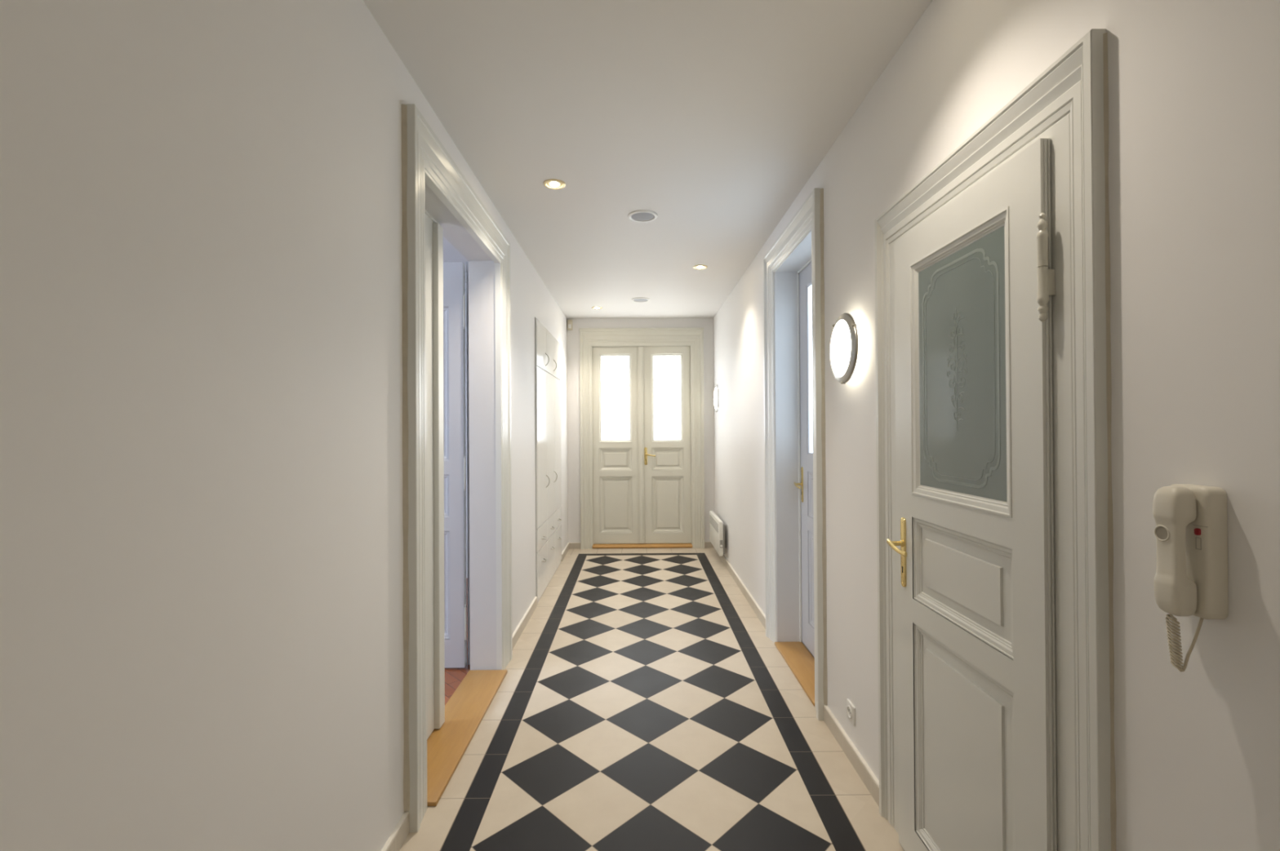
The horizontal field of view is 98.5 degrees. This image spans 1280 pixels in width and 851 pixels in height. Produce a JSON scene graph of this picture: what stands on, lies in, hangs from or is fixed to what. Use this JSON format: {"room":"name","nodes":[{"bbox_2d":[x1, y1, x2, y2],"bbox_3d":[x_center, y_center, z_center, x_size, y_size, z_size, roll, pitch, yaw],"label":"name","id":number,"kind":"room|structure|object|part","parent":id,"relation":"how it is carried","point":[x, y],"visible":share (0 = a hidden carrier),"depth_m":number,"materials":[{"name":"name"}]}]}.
{"room":"apartment hallway","nodes":[
{"label":"apartment hallway","id":0,"kind":"room"},
{"bbox_2d":[0,0,568,850],"bbox_3d":[-0.945,0.075,2.237,0.165,2.810,9.000,0,0,0],"label":"wall","id":1,"kind":"structure","parent":0,"point":[202,531],"depth_m":1.09,"materials":[{"name":"paint"}]},
{"bbox_2d":[381,812,409,850],"bbox_3d":[-0.834,1.429,-0.133,0.017,0.076,4.273,0,0,0],"label":"baseboard","id":2,"kind":"structure","parent":1,"relation":"attached to","point":[400,833],"depth_m":1.93,"materials":[{"name":"beige tile"}]},
{"bbox_2d":[401,103,512,833],"bbox_3d":[-1.237,0.157,2.762,0.873,2.655,1.536,0,0,0],"label":"door","id":3,"kind":"structure","parent":1,"relation":"in","point":[438,202],"depth_m":2.72,"materials":[{"name":"grey paint"}]},
{"bbox_3d":[-1.369,-0.254,3.381,0.409,0.945,0.029,0,0,0],"label":"panel","id":4,"kind":"part","parent":3,"relation":"part of","materials":[{"name":"paint"}]},
{"bbox_3d":[-1.362,0.974,3.374,0.409,0.660,0.029,0,0,0],"label":"panel","id":5,"kind":"part","parent":3,"relation":"part of","materials":[{"name":"paint"}]},
{"bbox_3d":[-1.365,0.431,3.377,0.409,0.265,0.029,0,0,0],"label":"panel","id":6,"kind":"part","parent":3,"relation":"part of","materials":[{"name":"paint"}]},
{"bbox_3d":[-1.055,0.232,3.451,0.044,2.510,0.030,0,0,0],"label":"frame","id":7,"kind":"part","parent":3,"relation":"part of","materials":[{"name":"paint"}]},
{"bbox_2d":[512,596,537,648],"bbox_3d":[-0.855,1.452,4.045,0.017,0.076,1.040,0,0,0],"label":"baseboard","id":8,"kind":"structure","parent":1,"relation":"attached to","point":[521,627],"depth_m":4.04,"materials":[{"name":"beige tile"}]},
{"bbox_2d":[560,542,568,561],"bbox_3d":[-0.867,1.464,6.408,0.017,0.076,0.645,0,0,0],"label":"baseboard","id":9,"kind":"structure","parent":1,"relation":"attached to","point":[566,550],"depth_m":6.34,"materials":[{"name":"beige tile"}]},
{"bbox_2d":[443,236,468,271],"bbox_3d":[-3.009,-1.546,2.635,3.940,0.080,5.800,0,0,0],"label":"ceiling","id":10,"kind":"structure","parent":0,"point":[451,254],"depth_m":4.86,"materials":[{"name":"paint"}]},
{"bbox_2d":[465,271,467,578],"bbox_3d":[-3.000,-0.006,2.577,3.939,3.000,5.900,0,0,0],"label":"wall","id":11,"kind":"structure","parent":0,"point":[465,272],"depth_m":5.43,"materials":[{"name":"paint"}]},
{"bbox_2d":[567,318,714,542],"bbox_3d":[0.010,0.094,6.842,1.790,2.810,0.200,0,0,0],"label":"wall","id":12,"kind":"structure","parent":0,"point":[573,336],"depth_m":6.74,"materials":[{"name":"paint"}]},
{"bbox_2d":[567,320,572,330],"bbox_3d":[-0.854,-1.225,6.723,0.058,0.122,0.043,0,0,0],"label":"sensor","id":13,"kind":"object","parent":12,"relation":"attached to","point":[569,322],"visible":1,"depth_m":6.71,"materials":[{"name":"white plastic"}]},
{"bbox_2d":[568,542,580,549],"bbox_3d":[-0.790,1.465,6.722,0.140,0.076,0.017,0,0,0],"label":"baseboard","id":14,"kind":"structure","parent":12,"relation":"attached to","point":[571,545],"depth_m":6.71,"materials":[{"name":"beige tile"}]},
{"bbox_2d":[578,328,704,549],"bbox_3d":[0.025,0.157,6.794,1.518,2.684,0.196,0,0,0],"label":"door","id":15,"kind":"structure","parent":12,"relation":"in","point":[642,389],"depth_m":6.77,"materials":[{"name":"white wood"}]},
{"bbox_3d":[-0.302,-0.338,6.781,0.404,1.093,0.023,0,0,0],"label":"glazing moulding","id":16,"kind":"part","parent":15,"relation":"part of","materials":[{"name":"glass"}]},
{"bbox_3d":[-0.298,0.417,6.785,0.404,0.284,0.033,0,0,0],"label":"panel","id":17,"kind":"part","parent":15,"relation":"part of","materials":[{"name":"white wood"}]},
{"bbox_3d":[-0.302,-0.338,6.785,0.342,1.031,0.006,0,0,0],"label":"glass pane","id":18,"kind":"part","parent":15,"relation":"part of","materials":[{"name":"white glass"}]},
{"bbox_3d":[-0.295,0.974,6.782,0.404,0.698,0.033,0,0,0],"label":"panel","id":19,"kind":"part","parent":15,"relation":"part of","materials":[{"name":"white wood"}]},
{"bbox_3d":[0.072,0.376,6.768,0.034,0.215,0.006,0,0,0],"label":"handle","id":20,"kind":"part","parent":15,"relation":"part of","materials":[{"name":"gold metal"}]},
{"bbox_3d":[0.335,-0.341,6.784,0.394,1.093,0.023,0,0,0],"label":"glazing moulding","id":21,"kind":"part","parent":15,"relation":"part of","materials":[{"name":"glass"}]},
{"bbox_3d":[0.335,-0.341,6.788,0.332,1.031,0.006,0,0,0],"label":"glass pane","id":22,"kind":"part","parent":15,"relation":"part of","materials":[{"name":"white glass"}]},
{"bbox_3d":[0.342,0.970,6.785,0.394,0.698,0.033,0,0,0],"label":"panel","id":23,"kind":"part","parent":15,"relation":"part of","materials":[{"name":"white wood"}]},
{"bbox_3d":[0.339,0.413,6.788,0.394,0.284,0.033,0,0,0],"label":"panel","id":24,"kind":"part","parent":15,"relation":"part of","materials":[{"name":"white wood"}]},
{"bbox_2d":[704,542,713,548],"bbox_3d":[0.841,1.456,6.730,0.110,0.076,0.017,0,0,0],"label":"baseboard","id":25,"kind":"structure","parent":12,"relation":"attached to","point":[707,544],"depth_m":6.72,"materials":[{"name":"beige tile"}]},
{"bbox_2d":[363,0,932,319],"bbox_3d":[0.039,-1.385,2.350,2.160,0.100,9.200,0,0,0],"label":"ceiling","id":26,"kind":"structure","parent":0,"point":[710,117],"depth_m":2.36,"materials":[{"name":"paint"}]},
{"bbox_2d":[543,178,565,189],"bbox_3d":[-0.469,-1.323,3.032,0.121,0.010,0.121,0,0,0],"label":"recessed light","id":27,"kind":"object","parent":26,"relation":"in","point":[553,184],"visible":1,"depth_m":3.02,"materials":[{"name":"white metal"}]},
{"bbox_3d":[-0.469,-1.322,3.032,0.052,0.008,0.052,0,0,0],"label":"bulb","id":28,"kind":"part","parent":27,"relation":"part of","materials":[{"name":"white glass"}]},
{"bbox_2d":[591,306,602,309],"bbox_3d":[-0.478,-1.307,6.137,0.121,0.010,0.121,0,0,0],"label":"recessed light","id":29,"kind":"object","parent":26,"relation":"in","point":[593,308],"visible":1,"depth_m":6.12,"materials":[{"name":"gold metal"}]},
{"bbox_2d":[631,297,649,302],"bbox_3d":[0.007,-1.312,5.764,0.188,0.009,0.188,0,0,0],"label":"ceiling speaker","id":30,"kind":"object","parent":26,"relation":"attached to","point":[635,300],"visible":1,"depth_m":5.75,"materials":[{"name":"white plastic"}]},
{"bbox_2d":[633,298,647,301],"bbox_3d":[0.007,-1.312,5.764,0.145,0.009,0.145,0,0,0],"label":"grille","id":31,"kind":"object","parent":30,"relation":"attached to","point":[634,300],"depth_m":5.75,"materials":[{"name":"plastic"}]},
{"bbox_2d":[627,209,657,222],"bbox_3d":[0.018,-1.324,3.494,0.188,0.009,0.188,0,0,0],"label":"ceiling speaker","id":32,"kind":"object","parent":26,"relation":"attached to","point":[642,215],"visible":1,"depth_m":3.48,"materials":[{"name":"white plastic"}]},
{"bbox_2d":[631,212,654,220],"bbox_3d":[0.018,-1.324,3.494,0.145,0.009,0.145,0,0,0],"label":"grille","id":33,"kind":"object","parent":32,"relation":"attached to","point":[635,215],"depth_m":3.49,"materials":[{"name":"plastic"}]},
{"bbox_2d":[693,264,707,269],"bbox_3d":[0.503,-1.320,4.607,0.121,0.010,0.121,0,0,0],"label":"recessed light","id":34,"kind":"object","parent":26,"relation":"in","point":[700,266],"visible":1,"depth_m":4.59,"materials":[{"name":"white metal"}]},
{"bbox_2d":[399,548,904,850],"bbox_3d":[-1.912,1.516,2.325,6.095,0.060,9.200,0,0,0],"label":"floor","id":35,"kind":"structure","parent":0,"point":[643,703],"depth_m":2.61,"materials":[{"name":"tile"}]},
{"bbox_2d":[534,317,561,603],"bbox_3d":[-0.853,0.297,5.333,0.046,2.397,1.466,0,0,0],"label":"wardrobe","id":36,"kind":"object","parent":35,"relation":"on","point":[547,348],"visible":1,"depth_m":5.12,"materials":[{"name":"white paint"}]},
{"bbox_3d":[-0.865,0.185,4.858,0.011,1.362,0.495,0,0,0],"label":"door","id":37,"kind":"part","parent":36,"relation":"part of","materials":[{"name":"white paint"}]},
{"bbox_3d":[-0.870,-0.701,4.863,0.011,0.394,0.495,0,0,0],"label":"door","id":38,"kind":"part","parent":36,"relation":"part of","materials":[{"name":"white paint"}]},
{"bbox_3d":[-0.859,1.264,4.852,0.011,0.392,0.495,0,0,0],"label":"drawer","id":39,"kind":"part","parent":36,"relation":"part of","materials":[{"name":"white paint"}]},
{"bbox_3d":[-0.860,0.967,4.854,0.011,0.190,0.495,0,0,0],"label":"drawer","id":40,"kind":"part","parent":36,"relation":"part of","materials":[{"name":"white paint"}]},
{"bbox_3d":[-0.872,-0.699,5.351,0.011,0.394,0.475,0,0,0],"label":"door","id":41,"kind":"part","parent":36,"relation":"part of","materials":[{"name":"white paint"}]},
{"bbox_3d":[-0.861,1.266,5.340,0.011,0.392,0.475,0,0,0],"label":"drawer","id":42,"kind":"part","parent":36,"relation":"part of","materials":[{"name":"white paint"}]},
{"bbox_3d":[-0.863,0.969,5.342,0.011,0.190,0.475,0,0,0],"label":"drawer","id":43,"kind":"part","parent":36,"relation":"part of","materials":[{"name":"white paint"}]},
{"bbox_3d":[-0.867,0.187,5.346,0.011,1.362,0.475,0,0,0],"label":"door","id":44,"kind":"part","parent":36,"relation":"part of","materials":[{"name":"white paint"}]},
{"bbox_3d":[-0.875,-0.696,5.827,0.011,0.394,0.471,0,0,0],"label":"door","id":45,"kind":"part","parent":36,"relation":"part of","materials":[{"name":"white paint"}]},
{"bbox_3d":[-0.865,0.972,5.818,0.011,0.190,0.471,0,0,0],"label":"drawer","id":46,"kind":"part","parent":36,"relation":"part of","materials":[{"name":"white paint"}]},
{"bbox_3d":[-0.870,0.190,5.822,0.011,1.362,0.471,0,0,0],"label":"door","id":47,"kind":"part","parent":36,"relation":"part of","materials":[{"name":"white paint"}]},
{"bbox_3d":[-0.863,1.269,5.816,0.011,0.392,0.471,0,0,0],"label":"drawer","id":48,"kind":"part","parent":36,"relation":"part of","materials":[{"name":"white paint"}]},
{"bbox_2d":[713,0,1279,850],"bbox_3d":[1.028,0.064,2.247,0.200,2.810,9.000,0,0,0],"label":"wall","id":49,"kind":"structure","parent":0,"point":[1194,85],"depth_m":1.01,"materials":[{"name":"paint"}]},
{"bbox_2d":[709,511,726,555],"bbox_3d":[0.867,1.183,6.120,0.094,0.355,0.790,0,0,0],"label":"heater","id":50,"kind":"object","parent":49,"relation":"attached to","point":[717,530],"visible":1,"depth_m":5.87,"materials":[{"name":"metal"}]},
{"bbox_2d":[709,515,718,533],"bbox_3d":[0.821,1.090,6.133,0.003,0.090,0.665,0,0,0],"label":"grille","id":51,"kind":"object","parent":50,"relation":"attached to","point":[713,523],"depth_m":6.13,"materials":[{"name":"white metal"}]},
{"bbox_2d":[713,385,722,412],"bbox_3d":[0.868,-0.303,6.168,0.074,0.304,0.301,0,0,0],"label":"wall lamp","id":52,"kind":"object","parent":49,"relation":"attached to","point":[717,398],"visible":1,"depth_m":6.08,"materials":[{"name":"white glass"}]},
{"bbox_3d":[0.858,-0.304,6.168,0.054,0.256,0.256,0,0,0],"label":"lamp glass","id":53,"kind":"part","parent":52,"relation":"part of","materials":[{"name":"white glass"}]},
{"bbox_2d":[713,547,765,629],"bbox_3d":[0.912,1.448,5.312,0.017,0.076,2.855,0,0,0],"label":"baseboard","id":54,"kind":"structure","parent":49,"relation":"attached to","point":[762,617],"depth_m":4.76,"materials":[{"name":"beige tile"}]},
{"bbox_2d":[763,187,827,720],"bbox_3d":[1.001,0.142,3.320,0.244,2.665,1.142,0,0,0],"label":"door","id":55,"kind":"structure","parent":49,"relation":"in","point":[796,557],"depth_m":3.68,"materials":[{"name":"grey paint"}]},
{"bbox_3d":[1.051,0.394,3.626,0.056,0.036,0.128,0,0,0],"label":"lever","id":56,"kind":"part","parent":55,"relation":"part of","materials":[{"name":"gold metal"}]},
{"bbox_3d":[1.080,0.394,3.679,0.006,0.235,0.032,0,0,0],"label":"handle","id":57,"kind":"part","parent":55,"relation":"part of","materials":[{"name":"gold metal"}]},
{"bbox_3d":[1.087,-0.363,3.286,0.011,1.095,0.567,0,0,0],"label":"glazing moulding","id":58,"kind":"part","parent":55,"relation":"part of","materials":[{"name":"paint"}]},
{"bbox_3d":[1.094,0.439,3.282,0.018,0.290,0.567,0,0,0],"label":"panel","id":59,"kind":"part","parent":55,"relation":"part of","materials":[{"name":"paint"}]},
{"bbox_3d":[1.092,-0.360,3.286,0.006,1.065,0.543,0,0,0],"label":"glass pane","id":60,"kind":"part","parent":55,"relation":"part of","materials":[{"name":"white"}]},
{"bbox_3d":[1.097,0.974,3.279,0.018,0.600,0.567,0,0,0],"label":"panel","id":61,"kind":"part","parent":55,"relation":"part of","materials":[{"name":"paint"}]},
{"bbox_2d":[830,313,864,384],"bbox_3d":[0.887,-0.331,2.380,0.074,0.304,0.301,0,0,0],"label":"wall lamp","id":62,"kind":"object","parent":49,"relation":"attached to","point":[846,342],"visible":1,"depth_m":2.31,"materials":[{"name":"white glass"}]},
{"bbox_2d":[846,699,855,726],"bbox_3d":[0.925,1.264,2.432,0.017,0.082,0.082,0,0,0],"label":"power socket","id":63,"kind":"object","parent":49,"relation":"attached to","point":[851,709],"visible":1,"depth_m":2.42,"materials":[{"name":"white plastic"}]},
{"bbox_2d":[823,705,879,807],"bbox_3d":[0.926,1.433,2.424,0.017,0.076,0.661,0,0,0],"label":"baseboard","id":64,"kind":"structure","parent":49,"relation":"attached to","point":[860,766],"depth_m":2.38,"materials":[{"name":"beige tile"}]},
{"bbox_2d":[874,28,1116,850],"bbox_3d":[0.987,0.338,1.594,0.290,2.255,1.011,0,0,0],"label":"door","id":65,"kind":"structure","parent":49,"relation":"in","point":[995,529],"depth_m":1.39,"materials":[{"name":"grey paint"}]},
{"bbox_3d":[0.869,0.406,1.832,0.056,0.036,0.128,0,0,0],"label":"lever","id":66,"kind":"part","parent":65,"relation":"part of","materials":[{"name":"gold metal"}]},
{"bbox_3d":[0.899,0.433,1.884,0.006,0.236,0.030,0,0,0],"label":"handle","id":67,"kind":"part","parent":65,"relation":"part of","materials":[{"name":"gold metal"}]},
{"bbox_3d":[0.908,-0.154,1.586,0.023,0.760,0.489,0,0,0],"label":"glazing moulding","id":68,"kind":"part","parent":65,"relation":"part of","materials":[{"name":"grey paint"}]},
{"bbox_3d":[0.914,0.436,1.583,0.022,0.270,0.489,0,0,0],"label":"panel","id":69,"kind":"part","parent":65,"relation":"part of","materials":[{"name":"grey paint"}]},
{"bbox_3d":[0.914,-0.154,1.586,0.008,0.691,0.420,0,0,0],"label":"glass pane","id":70,"kind":"part","parent":65,"relation":"part of","materials":[{"name":"glass"}]},
{"bbox_3d":[0.917,0.995,1.580,0.022,0.687,0.489,0,0,0],"label":"panel","id":71,"kind":"part","parent":65,"relation":"part of","materials":[{"name":"grey paint"}]},
{"bbox_2d":[1152,484,1228,672],"bbox_3d":[0.899,0.253,0.914,0.071,0.305,0.074,0,0,0],"label":"intercom","id":72,"kind":"object","parent":49,"relation":"attached to","point":[1191,529],"visible":1,"depth_m":0.89,"materials":[{"name":"beige plastic"}]},
{"bbox_3d":[0.883,0.356,0.912,0.018,0.094,0.023,0,0,0],"label":"coiled cord","id":73,"kind":"part","parent":72,"relation":"part of","materials":[{"name":"plastic"}]},
{"bbox_2d":[1194,528,1200,535],"bbox_3d":[0.903,0.172,0.893,0.004,0.011,0.008,0,0,0],"label":"light","id":74,"kind":"object","parent":72,"relation":"attached to","point":[1197,531],"depth_m":0.89,"materials":[{"name":"red plastic"}]}
]}

